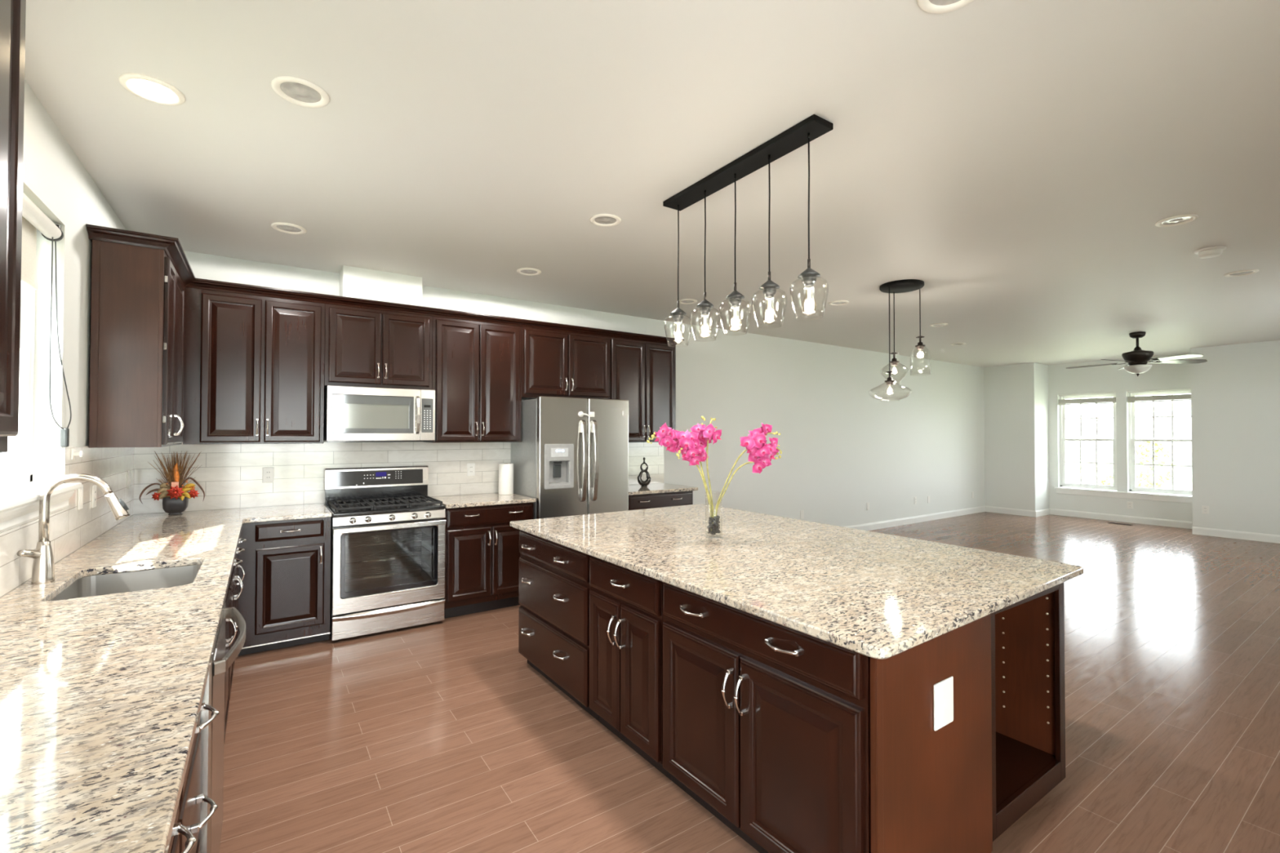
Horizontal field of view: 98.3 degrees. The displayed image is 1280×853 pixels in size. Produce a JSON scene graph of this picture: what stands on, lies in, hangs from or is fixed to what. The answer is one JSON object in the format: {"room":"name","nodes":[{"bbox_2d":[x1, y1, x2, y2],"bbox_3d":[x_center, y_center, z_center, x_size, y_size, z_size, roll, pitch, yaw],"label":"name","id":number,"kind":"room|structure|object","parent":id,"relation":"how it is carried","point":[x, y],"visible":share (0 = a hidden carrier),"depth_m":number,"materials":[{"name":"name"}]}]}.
{"room":"kitchen","nodes":[
{"label":"kitchen","id":0,"kind":"room"},
{"bbox_2d":[0,79,126,493],"bbox_3d":[-1.873,0.099,1.302,0.160,2.762,6.162,1,-1,-34],"label":"wall","id":1,"kind":"structure","parent":0,"point":[55,180],"depth_m":2.43,"materials":[{"name":"white paint"}]},
{"bbox_2d":[0,0,26,453],"bbox_3d":[-1.183,-0.459,0.761,0.338,1.016,0.860,1,-1,-34],"label":"upper cabinet","id":2,"kind":"object","parent":1,"relation":"attached to","point":[12,12],"visible":1,"depth_m":1.13,"materials":[{"name":"brown wood"}]},
{"bbox_2d":[0,244,81,533],"bbox_3d":[-2.266,-0.270,1.942,0.195,1.255,1.335,1,-1,-34],"label":"window","id":3,"kind":"structure","parent":1,"relation":"in","point":[20,506],"depth_m":2.32,"materials":[{"name":"white"}]},
{"bbox_2d":[21,192,71,447],"bbox_3d":[-2.266,-0.401,1.977,0.102,0.972,1.209,1,-1,-34],"label":"roller shade","id":4,"kind":"object","parent":3,"relation":"attached to","point":[33,219],"visible":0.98,"depth_m":2.31,"materials":[{"name":"white fabric"}]},
{"bbox_2d":[0,445,134,598],"bbox_3d":[-1.881,0.332,1.461,0.012,0.500,5.539,1,-1,-34],"label":"tiled wall","id":5,"kind":"structure","parent":1,"relation":"attached to","point":[70,529],"depth_m":2.60,"materials":[{"name":"white tile"}]},
{"bbox_2d":[71,448,83,459],"bbox_3d":[-2.577,0.126,2.533,0.038,0.052,0.030,1,-1,-34],"label":"bracket","id":6,"kind":"object","parent":5,"relation":"attached to","point":[73,453],"visible":1,"depth_m":2.53,"materials":[{"name":"white plastic"}]},
{"bbox_2d":[77,484,83,510],"bbox_3d":[-2.671,0.337,2.642,0.009,0.116,0.072,1,-1,-34],"label":"switch plate","id":7,"kind":"object","parent":5,"relation":"attached to","point":[80,491],"visible":0.87,"depth_m":2.63,"materials":[{"name":"white plastic"}]},
{"bbox_2d":[91,484,96,507],"bbox_3d":[-2.817,0.360,2.856,0.008,0.116,0.072,1,-1,-34],"label":"wall outlet","id":8,"kind":"object","parent":5,"relation":"attached to","point":[94,486],"visible":0.98,"depth_m":2.84,"materials":[{"name":"white plastic"}]},
{"bbox_2d":[127,470,130,488],"bbox_3d":[-3.317,0.344,3.591,0.009,0.116,0.072,1,-1,-34],"label":"switch plate","id":9,"kind":"object","parent":5,"relation":"attached to","point":[129,471],"visible":1,"depth_m":3.58,"materials":[{"name":"white plastic"}]},
{"bbox_2d":[88,239,184,448],"bbox_3d":[-2.870,-0.411,3.241,0.338,1.048,0.900,1,-1,-34],"label":"upper cabinet","id":10,"kind":"object","parent":1,"relation":"attached to","point":[137,309],"visible":1,"depth_m":2.87,"materials":[{"name":"brown wood"}]},
{"bbox_2d":[85,223,684,344],"bbox_3d":[-1.229,-0.943,4.516,4.498,0.056,1.272,1,-1,-34],"label":"crown molding","id":11,"kind":"structure","parent":10,"relation":"attached to","point":[172,246],"depth_m":4.04,"materials":[{"name":"brown wood"}]},
{"bbox_2d":[133,250,984,526],"bbox_3d":[1.604,0.189,7.297,12.336,2.762,0.160,1,-1,-34],"label":"wall","id":12,"kind":"structure","parent":0,"point":[844,449],"depth_m":7.68,"materials":[{"name":"white paint"}]},
{"bbox_2d":[182,287,324,444],"bbox_3d":[-2.768,-0.400,4.011,0.815,1.048,0.365,1,-1,-34],"label":"upper cabinet","id":13,"kind":"object","parent":12,"relation":"attached to","point":[254,365],"visible":1,"depth_m":3.88,"materials":[{"name":"brown wood"}]},
{"bbox_2d":[324,303,432,390],"bbox_3d":[-2.108,-0.610,4.462,0.776,0.614,0.365,1,-1,-34],"label":"upper cabinet","id":14,"kind":"object","parent":12,"relation":"attached to","point":[364,347],"visible":0.96,"depth_m":4.33,"materials":[{"name":"brown wood"}]},
{"bbox_2d":[323,385,435,442],"bbox_3d":[-2.076,-0.087,4.421,0.768,0.421,0.416,1,-1,-34],"label":"microwave","id":15,"kind":"object","parent":14,"relation":"attached to","point":[352,414],"visible":1,"depth_m":4.27,"materials":[{"name":"metal"}]},
{"bbox_2d":[338,265,422,306],"bbox_3d":[-2.117,-1.077,4.526,0.581,0.322,0.262,1,-1,-34],"label":"soffit","id":16,"kind":"structure","parent":12,"relation":"attached to","point":[354,282],"depth_m":4.40,"materials":[{"name":"white paint"}]},
{"bbox_2d":[133,441,663,514],"bbox_3d":[-1.585,0.383,5.020,4.481,0.500,0.012,1,-1,-34],"label":"tiled wall","id":17,"kind":"structure","parent":12,"relation":"attached to","point":[230,476],"depth_m":4.30,"materials":[{"name":"white tile"}]},
{"bbox_2d":[262,466,274,483],"bbox_3d":[-2.807,0.366,4.177,0.072,0.116,0.008,1,-1,-34],"label":"wall outlet","id":18,"kind":"object","parent":17,"relation":"attached to","point":[268,473],"visible":1,"depth_m":4.18,"materials":[{"name":"white plastic"}]},
{"bbox_2d":[466,462,475,475],"bbox_3d":[-1.538,0.393,5.039,0.072,0.116,0.008,1,-1,-34],"label":"wall outlet","id":19,"kind":"object","parent":17,"relation":"attached to","point":[470,467],"visible":1,"depth_m":5.04,"materials":[{"name":"white plastic"}]},
{"bbox_2d":[423,316,521,442],"bbox_3d":[-1.464,-0.385,4.897,0.778,1.048,0.365,1,-1,-34],"label":"upper cabinet","id":20,"kind":"object","parent":12,"relation":"attached to","point":[477,366],"visible":0.99,"depth_m":4.76,"materials":[{"name":"brown wood"}]},
{"bbox_2d":[521,326,609,399],"bbox_3d":[-0.754,-0.581,5.383,0.936,0.640,0.365,1,-1,-34],"label":"upper cabinet","id":21,"kind":"object","parent":12,"relation":"attached to","point":[555,363],"visible":0.95,"depth_m":5.24,"materials":[{"name":"brown wood"}]},
{"bbox_2d":[609,337,675,442],"bbox_3d":[-0.022,-0.363,5.878,0.830,1.060,0.365,1,-1,-34],"label":"upper cabinet","id":22,"kind":"object","parent":12,"relation":"attached to","point":[642,373],"visible":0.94,"depth_m":5.76,"materials":[{"name":"brown wood"}]},
{"bbox_2d":[800,510,804,519],"bbox_3d":[2.230,1.211,7.608,0.072,0.116,0.006,1,-1,-34],"label":"wall outlet","id":23,"kind":"object","parent":12,"relation":"attached to","point":[802,512],"visible":1,"depth_m":7.60,"materials":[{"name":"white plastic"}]},
{"bbox_2d":[843,506,985,530],"bbox_3d":[3.442,1.534,8.423,7.635,0.112,0.016,1,-1,-34],"label":"baseboard","id":24,"kind":"structure","parent":12,"relation":"attached to","point":[909,520],"depth_m":9.20,"materials":[{"name":"white wood"}]},
{"bbox_2d":[24,0,1279,367],"bbox_3d":[3.485,-1.321,4.989,13.250,0.200,6.200,1,-1,-34],"label":"ceiling","id":25,"kind":"structure","parent":0,"point":[1019,161],"depth_m":2.50,"materials":[{"name":"white paint"}]},
{"bbox_2d":[118,72,185,105],"bbox_3d":[-1.835,-1.266,2.084,0.190,0.010,0.190,1,-1,-34],"label":"recessed light","id":26,"kind":"object","parent":25,"relation":"in","point":[149,88],"visible":1,"depth_m":2.07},
{"bbox_2d":[271,222,306,234],"bbox_3d":[-2.213,-1.247,3.488,0.190,0.010,0.190,1,-1,-34],"label":"recessed light","id":27,"kind":"object","parent":25,"relation":"in","point":[287,228],"visible":1,"depth_m":3.48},
{"bbox_2d":[271,75,329,107],"bbox_3d":[-1.286,-1.265,2.099,0.190,0.010,0.190,1,-1,-34],"label":"recessed light","id":28,"kind":"object","parent":25,"relation":"in","point":[297,91],"visible":1,"depth_m":2.09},
{"bbox_2d":[516,267,541,275],"bbox_3d":[-0.885,-1.232,4.406,0.190,0.010,0.190,1,-1,-34],"label":"recessed light","id":29,"kind":"object","parent":25,"relation":"in","point":[525,271],"visible":1,"depth_m":4.40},
{"bbox_2d":[589,213,621,226],"bbox_3d":[-0.209,-1.245,3.345,0.190,0.010,0.190,1,-1,-34],"label":"recessed light","id":30,"kind":"object","parent":25,"relation":"in","point":[599,220],"visible":1,"depth_m":3.34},
{"bbox_2d":[679,298,697,304],"bbox_3d":[0.462,-1.215,5.387,0.190,0.010,0.190,1,-1,-34],"label":"recessed light","id":31,"kind":"object","parent":25,"relation":"in","point":[685,301],"visible":0.98,"depth_m":5.38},
{"bbox_2d":[662,114,833,345],"bbox_3d":[0.461,-0.855,2.694,0.157,0.808,1.044,1,-1,-34],"label":"pendant light","id":32,"kind":"object","parent":25,"relation":"hanging from","point":[814,126],"visible":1,"depth_m":2.58,"materials":[{"name":"black metal"}]},
{"bbox_2d":[828,300,848,305],"bbox_3d":[1.950,-1.212,5.430,0.190,0.010,0.190,1,-1,-34],"label":"recessed light","id":33,"kind":"object","parent":25,"relation":"in","point":[836,302],"visible":1,"depth_m":5.42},
{"bbox_2d":[868,279,930,399],"bbox_3d":[2.197,-0.720,4.767,0.608,1.012,0.405,1,-1,-34],"label":"pendant light","id":34,"kind":"object","parent":25,"relation":"hanging from","point":[906,285],"visible":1,"depth_m":4.77,"materials":[{"name":"black metal"}]},
{"bbox_2d":[929,323,947,326],"bbox_3d":[3.512,-1.194,6.504,0.190,0.010,0.190,1,-1,-34],"label":"recessed light","id":35,"kind":"object","parent":25,"relation":"in","point":[935,324],"visible":1,"depth_m":6.50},
{"bbox_2d":[916,0,973,13],"bbox_3d":[0.908,-1.268,1.602,0.190,0.010,0.190,1,-1,-34],"label":"recessed light","id":36,"kind":"object","parent":25,"relation":"in","point":[928,6],"visible":1,"depth_m":1.66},
{"bbox_2d":[950,342,965,345],"bbox_3d":[4.533,-1.173,7.883,0.190,0.010,0.190,1,-1,-34],"label":"recessed light","id":37,"kind":"object","parent":25,"relation":"in","point":[955,344],"visible":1,"depth_m":7.87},
{"bbox_2d":[1066,331,1207,376],"bbox_3d":[6.255,-0.909,7.017,1.387,0.556,1.377,1,-1,-34],"label":"ceiling fan","id":38,"kind":"object","parent":25,"relation":"hanging from","point":[1137,359],"visible":1,"depth_m":6.91,"materials":[{"name":"brown metal"}]},
{"bbox_2d":[1155,213,1198,226],"bbox_3d":[3.233,-1.239,3.335,0.190,0.010,0.190,1,-1,-34],"label":"recessed light","id":39,"kind":"object","parent":25,"relation":"in","point":[1181,219],"visible":1,"depth_m":3.33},
{"bbox_2d":[1194,245,1226,258],"bbox_3d":[3.980,-1.210,3.860,0.156,0.050,0.155,1,-1,-34],"label":"smoke detector","id":40,"kind":"object","parent":25,"relation":"attached to","point":[1211,251],"visible":1,"depth_m":3.83,"materials":[{"name":"white plastic"}]},
{"bbox_2d":[1223,269,1258,276],"bbox_3d":[4.796,-1.221,4.412,0.190,0.010,0.190,1,-1,-34],"label":"recessed light","id":41,"kind":"object","parent":25,"relation":"in","point":[1242,273],"visible":1,"depth_m":4.40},
{"bbox_2d":[219,511,1279,852],"bbox_3d":[3.480,1.641,4.947,13.250,0.200,6.200,1,-1,-34],"label":"floor","id":42,"kind":"structure","parent":0,"point":[439,736],"depth_m":2.70,"materials":[{"name":"brown wood"}]},
{"bbox_2d":[167,801,196,852],"bbox_3d":[-0.866,1.029,0.542,0.636,0.882,0.892,1,-1,-34],"label":"base cabinet","id":43,"kind":"object","parent":42,"relation":"on","point":[174,846],"visible":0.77,"depth_m":0.92,"materials":[{"name":"brown wood"}]},
{"bbox_2d":[177,702,218,852],"bbox_3d":[-1.247,1.036,1.105,0.640,0.882,0.460,1,-1,-34],"label":"base cabinet","id":44,"kind":"object","parent":42,"relation":"on","point":[191,798],"visible":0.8,"depth_m":1.26,"materials":[{"name":"brown wood"}]},
{"bbox_2d":[198,602,245,852],"bbox_3d":[-1.531,1.049,1.569,0.665,0.866,0.604,1,-1,-34],"label":"dishwasher","id":45,"kind":"object","parent":42,"relation":"on","point":[212,735],"visible":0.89,"depth_m":1.57,"materials":[{"name":"metal"}]},
{"bbox_2d":[223,577,237,746],"bbox_3d":[-1.986,1.050,2.188,0.636,0.882,0.910,1,-1,-34],"label":"base cabinet","id":46,"kind":"object","parent":42,"relation":"on","point":[228,640],"visible":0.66,"depth_m":2.47,"materials":[{"name":"brown wood"}]},
{"bbox_2d":[228,546,244,700],"bbox_3d":[-2.429,1.058,2.838,0.636,0.882,0.656,1,-1,-34],"label":"base cabinet","id":47,"kind":"object","parent":42,"relation":"on","point":[232,587],"visible":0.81,"depth_m":2.97,"materials":[{"name":"brown wood"}]},
{"bbox_2d":[234,537,245,639],"bbox_3d":[-2.723,1.064,3.271,0.636,0.882,0.382,1,-1,-34],"label":"base cabinet","id":48,"kind":"object","parent":42,"relation":"on","point":[240,539],"visible":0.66,"depth_m":3.38,"materials":[{"name":"brown wood"}]},
{"bbox_2d":[236,516,331,656],"bbox_3d":[-2.548,1.074,3.955,0.543,0.882,0.649,1,-1,-34],"label":"base cabinet","id":49,"kind":"object","parent":42,"relation":"on","point":[284,600],"visible":0.97,"depth_m":3.73,"materials":[{"name":"brown wood"}]},
{"bbox_2d":[0,503,331,852],"bbox_3d":[-1.427,0.589,1.797,1.120,0.030,5.490,1,-1,-34],"label":"countertop","id":50,"kind":"structure","parent":49,"relation":"on","point":[101,696],"depth_m":1.22,"materials":[{"name":"stone"}]},
{"bbox_2d":[17,473,129,584],"bbox_3d":[-2.114,0.377,2.078,0.286,0.397,0.110,1,-1,-34],"label":"faucet","id":51,"kind":"object","parent":50,"relation":"on","point":[43,566],"visible":1,"depth_m":2.04,"materials":[{"name":"silver metal"}]},
{"bbox_2d":[50,564,201,600],"bbox_3d":[-1.946,0.700,2.126,0.442,0.183,0.582,1,-1,-34],"label":"sink","id":52,"kind":"object","parent":50,"relation":"in","point":[124,582],"visible":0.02,"depth_m":2.32,"materials":[{"name":"silver metal"}]},
{"bbox_2d":[162,492,188,515],"bbox_3d":[-3.154,0.523,3.756,0.128,0.150,0.128,1,-1,-34],"label":"flower pot","id":53,"kind":"object","parent":50,"relation":"on","point":[173,506],"visible":0.7,"depth_m":3.71,"materials":[{"name":"ceramic"}]},
{"bbox_2d":[138,450,204,503],"bbox_3d":[-3.162,0.340,3.733,0.235,0.353,0.320,0,-1,37],"label":"arrangement","id":54,"kind":"object","parent":53,"relation":"in","point":[174,487],"visible":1,"depth_m":3.72,"materials":[{"name":"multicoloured plant"}]},
{"bbox_2d":[324,465,445,640],"bbox_3d":[-1.987,0.926,4.305,0.772,1.190,0.670,1,-1,-34],"label":"range","id":55,"kind":"object","parent":42,"relation":"on","point":[388,535],"visible":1,"depth_m":4.24,"materials":[{"name":"silver metal"}]},
{"bbox_2d":[324,499,445,516],"bbox_3d":[-1.998,0.623,4.326,0.766,0.024,0.621,1,-1,-34],"label":"cooktop","id":56,"kind":"object","parent":55,"relation":"in","point":[380,511],"depth_m":4.14,"materials":[{"name":"black metal"}]},
{"bbox_2d":[331,519,445,615],"bbox_3d":[-1.970,1.020,4.277,0.762,0.602,0.594,1,-1,-34],"label":"oven","id":57,"kind":"object","parent":55,"relation":"in","point":[378,566],"depth_m":4.24,"materials":[{"name":"silver metal"}]},
{"bbox_2d":[443,502,533,618],"bbox_3d":[-1.370,1.087,4.756,0.745,0.882,0.649,1,-1,-34],"label":"base cabinet","id":58,"kind":"object","parent":42,"relation":"on","point":[482,555],"visible":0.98,"depth_m":4.49,"materials":[{"name":"brown wood"}]},
{"bbox_2d":[431,493,536,508],"bbox_3d":[-1.375,0.631,4.771,0.749,0.030,0.632,1,-1,-34],"label":"countertop","id":59,"kind":"structure","parent":58,"relation":"on","point":[490,499],"depth_m":4.64,"materials":[{"name":"stone"}]},
{"bbox_2d":[498,462,513,494],"bbox_3d":[-1.228,0.479,5.073,0.134,0.280,0.134,1,-1,-34],"label":"paper towel roll","id":60,"kind":"object","parent":59,"relation":"on","point":[505,469],"visible":1,"depth_m":5.01,"materials":[{"name":"white paper"}]},
{"bbox_2d":[518,530,598,720],"bbox_3d":[-0.300,1.069,3.304,0.632,0.882,0.877,1,-1,-35],"label":"base cabinet","id":61,"kind":"object","parent":42,"relation":"on","point":[553,618],"visible":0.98,"depth_m":3.06,"materials":[{"name":"brown wood"}]},
{"bbox_2d":[511,395,628,519],"bbox_3d":[-0.650,0.636,5.202,0.910,1.778,0.734,1,-1,-34],"label":"refrigerator","id":62,"kind":"object","parent":42,"relation":"on","point":[572,464],"visible":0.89,"depth_m":4.91,"materials":[{"name":"metal"}]},
{"bbox_2d":[577,411,594,417],"bbox_3d":[-0.476,-0.108,4.954,0.162,0.052,0.019,1,-1,-34],"label":"child lock","id":63,"kind":"object","parent":62,"relation":"attached to","point":[580,414],"visible":1,"depth_m":4.94,"materials":[{"name":"white plastic"}]},
{"bbox_2d":[589,555,671,780],"bbox_3d":[0.126,1.061,2.702,0.636,0.882,0.590,1,-1,-35],"label":"base cabinet","id":64,"kind":"object","parent":42,"relation":"on","point":[626,605],"visible":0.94,"depth_m":2.50,"materials":[{"name":"brown wood"}]},
{"bbox_2d":[628,490,693,510],"bbox_3d":[0.059,1.103,5.728,0.829,0.882,0.649,1,-1,-34],"label":"base cabinet","id":65,"kind":"object","parent":42,"relation":"on","point":[644,501],"visible":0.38,"depth_m":5.49,"materials":[{"name":"brown wood"}]},
{"bbox_2d":[628,483,697,495],"bbox_3d":[0.071,0.647,5.756,0.880,0.030,0.628,1,-1,-34],"label":"countertop","id":66,"kind":"structure","parent":65,"relation":"on","point":[653,488],"depth_m":5.62,"materials":[{"name":"stone"}]},
{"bbox_2d":[637,457,651,486],"bbox_3d":[0.044,0.479,5.830,0.146,0.308,0.072,0,-1,1],"label":"figurine","id":67,"kind":"object","parent":66,"relation":"on","point":[643,483],"visible":1,"depth_m":5.81,"materials":[{"name":"ceramic"}]},
{"bbox_2d":[662,582,871,852],"bbox_3d":[0.571,1.053,2.076,0.636,0.882,0.938,1,-1,-35],"label":"base cabinet","id":68,"kind":"object","parent":42,"relation":"on","point":[766,723],"visible":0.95,"depth_m":1.83,"materials":[{"name":"brown wood"}]},
{"bbox_2d":[510,503,1083,658],"bbox_3d":[0.544,0.608,2.900,1.606,0.030,2.540,1,-1,-34],"label":"countertop","id":69,"kind":"structure","parent":68,"relation":"on","point":[875,595],"depth_m":2.26,"materials":[{"name":"stone"}]},
{"bbox_3d":[0.396,0.471,2.967,0.091,0.243,0.091,1,-1,-34],"label":"glass vase","id":70,"kind":"object","parent":69,"relation":"on","visible":0},
{"bbox_2d":[646,422,711,530],"bbox_3d":[0.206,0.271,2.986,0.340,0.583,0.141,0,-1,-17],"label":"orchid spray","id":71,"kind":"object","parent":70,"relation":"in","point":[666,437],"visible":0.88,"depth_m":2.96,"materials":[{"name":"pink plant"}]},
{"bbox_2d":[675,430,713,523],"bbox_3d":[0.286,0.289,2.950,0.205,0.546,0.162,1,-1,-34],"label":"orchid spray","id":72,"kind":"object","parent":70,"relation":"in","point":[688,440],"visible":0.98,"depth_m":2.92,"materials":[{"name":"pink plant"}]},
{"bbox_2d":[689,415,721,516],"bbox_3d":[0.363,0.252,2.971,0.154,0.620,0.128,1,-1,-34],"label":"orchid spray","id":73,"kind":"object","parent":70,"relation":"in","point":[706,434],"visible":1,"depth_m":2.96,"materials":[{"name":"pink plant"}]},
{"bbox_2d":[706,515,720,534],"bbox_3d":[0.397,0.528,2.966,0.075,0.106,0.071,1,-1,-34],"label":"pebbles","id":74,"kind":"object","parent":70,"relation":"in","point":[712,526],"visible":0.99,"depth_m":2.95,"materials":[{"name":"stone"}]},
{"bbox_2d":[714,422,780,521],"bbox_3d":[0.581,0.269,2.942,0.351,0.586,0.127,0,-1,-10],"label":"orchid spray","id":75,"kind":"object","parent":70,"relation":"in","point":[757,437],"visible":0.98,"depth_m":2.94,"materials":[{"name":"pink plant"}]},
{"bbox_2d":[715,436,782,527],"bbox_3d":[0.582,0.307,2.956,0.362,0.510,0.145,0,-1,1],"label":"orchid spray","id":76,"kind":"object","parent":70,"relation":"in","point":[766,453],"visible":0.99,"depth_m":2.95,"materials":[{"name":"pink plant"}]},
{"bbox_2d":[991,582,1065,841],"bbox_3d":[1.368,1.058,2.313,0.697,0.882,0.466,1,-1,-34],"label":"bookcase","id":77,"kind":"object","parent":42,"relation":"on","point":[1028,688],"visible":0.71,"depth_m":2.36,"materials":[{"name":"brown wood"}]},
{"bbox_2d":[870,613,992,852],"bbox_3d":[0.931,1.035,1.727,0.682,0.855,0.021,1,-1,-34],"label":"island end panel","id":78,"kind":"object","parent":77,"relation":"attached to","point":[931,790],"visible":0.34,"depth_m":1.70,"materials":[{"name":"brown wood"}]},
{"bbox_2d":[933,675,953,731],"bbox_3d":[0.949,0.865,1.729,0.112,0.142,0.006,1,-1,-34],"label":"outlet cover","id":79,"kind":"object","parent":78,"relation":"attached to","point":[943,690],"visible":1,"depth_m":1.72,"materials":[{"name":"white plastic"}]},
{"bbox_2d":[1107,522,1132,525],"bbox_3d":[7.911,1.604,9.111,0.100,0.007,0.300,1,-1,-34],"label":"floor vent","id":80,"kind":"object","parent":42,"relation":"in","point":[1108,522],"visible":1,"depth_m":9.11,"materials":[{"name":"brown metal"}]},
{"bbox_2d":[983,362,1038,511],"bbox_3d":[6.889,0.241,10.289,0.140,2.762,0.837,1,-1,-34],"label":"wall","id":81,"kind":"structure","parent":0,"point":[1010,391],"depth_m":10.21,"materials":[{"name":"white paint"}]},
{"bbox_2d":[984,505,1279,543],"bbox_3d":[8.470,1.542,8.345,0.623,0.112,5.802,1,-1,-34],"label":"baseboard","id":82,"kind":"structure","parent":81,"relation":"attached to","point":[1149,521],"depth_m":9.09,"materials":[{"name":"white wood"}]},
{"bbox_2d":[1037,363,1048,510],"bbox_3d":[7.408,0.241,10.208,0.627,2.762,0.120,1,-1,-34],"label":"wall","id":83,"kind":"structure","parent":0,"point":[1042,370],"depth_m":10.11,"materials":[{"name":"white paint"}]},
{"bbox_2d":[1048,352,1192,521],"bbox_3d":[8.204,0.232,9.453,0.160,2.762,2.024,1,-1,-34],"label":"wall","id":84,"kind":"structure","parent":0,"point":[1062,380],"depth_m":9.42,"materials":[{"name":"white paint"}]},
{"bbox_2d":[1059,393,1116,490],"bbox_3d":[7.986,0.258,9.845,0.060,1.690,0.844,1,-1,-34],"label":"window","id":85,"kind":"structure","parent":84,"relation":"in","point":[1063,418],"depth_m":9.88,"materials":[{"name":"white"}]},
{"bbox_2d":[1058,391,1115,404],"bbox_3d":[7.925,-0.492,9.813,0.048,0.188,0.832,1,-1,-34],"label":"window blind","id":86,"kind":"object","parent":85,"relation":"attached to","point":[1100,400],"visible":1,"depth_m":9.79,"materials":[{"name":"white plastic"}]},
{"bbox_2d":[1053,487,1191,503],"bbox_3d":[8.184,1.158,9.374,0.145,0.107,1.923,1,-1,-34],"label":"trim","id":87,"kind":"structure","parent":84,"relation":"attached to","point":[1137,495],"depth_m":9.29,"materials":[{"name":"white"}]},
{"bbox_2d":[1128,389,1191,495],"bbox_3d":[8.539,0.247,9.032,0.060,1.690,0.847,1,-1,-34],"label":"window","id":88,"kind":"structure","parent":84,"relation":"in","point":[1131,406],"depth_m":9.14,"materials":[{"name":"white"}]},
{"bbox_2d":[1127,388,1191,402],"bbox_3d":[8.478,-0.502,9.000,0.048,0.188,0.835,1,-1,-34],"label":"window blind","id":89,"kind":"object","parent":88,"relation":"attached to","point":[1184,397],"visible":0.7,"depth_m":8.99,"materials":[{"name":"white plastic"}]},
{"bbox_2d":[1190,340,1279,535],"bbox_3d":[9.090,0.200,7.054,0.140,2.762,2.941,1,-1,-34],"label":"wall","id":90,"kind":"structure","parent":0,"point":[1235,393],"depth_m":7.84,"materials":[{"name":"white paint"}]},
{"bbox_2d":[1201,505,1208,514],"bbox_3d":[8.278,1.220,8.099,0.008,0.116,0.072,1,-1,-34],"label":"wall outlet","id":91,"kind":"object","parent":90,"relation":"attached to","point":[1205,509],"visible":1,"depth_m":8.10,"materials":[{"name":"white plastic"}]},
{"label":"outside","id":92,"kind":"structure","parent":0,"visible":0},
{"bbox_2d":[0,451,1191,495],"bbox_3d":[20.663,3.850,14.009,230.000,0.300,180.000,1,-1,-34],"label":"lawn","id":93,"kind":"structure","parent":92,"point":[1182,475],"depth_m":56.62,"materials":[{"name":"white plant"}]},
{"bbox_2d":[1095,474,1133,492],"bbox_3d":[18.779,2.862,21.930,1.056,1.929,1.124,1,-1,-34],"label":"tree","id":94,"kind":"object","parent":93,"relation":"on","point":[1106,481],"visible":0.2,"depth_m":21.94,"materials":[{"name":"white plant"}]},
{"bbox_2d":[1133,471,1151,493],"bbox_3d":[16.178,2.613,17.967,0.719,2.298,0.706,1,-1,-34],"label":"tree","id":95,"kind":"object","parent":93,"relation":"on","point":[1141,474],"visible":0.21,"depth_m":17.85,"materials":[{"name":"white plant"}]},
{"bbox_2d":[1135,441,1176,493],"bbox_3d":[22.125,2.195,23.947,1.382,3.316,1.534,0,-1,0],"label":"tree","id":96,"kind":"object","parent":93,"relation":"on","point":[1148,476],"visible":0.67,"depth_m":23.82,"materials":[{"name":"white plant"}]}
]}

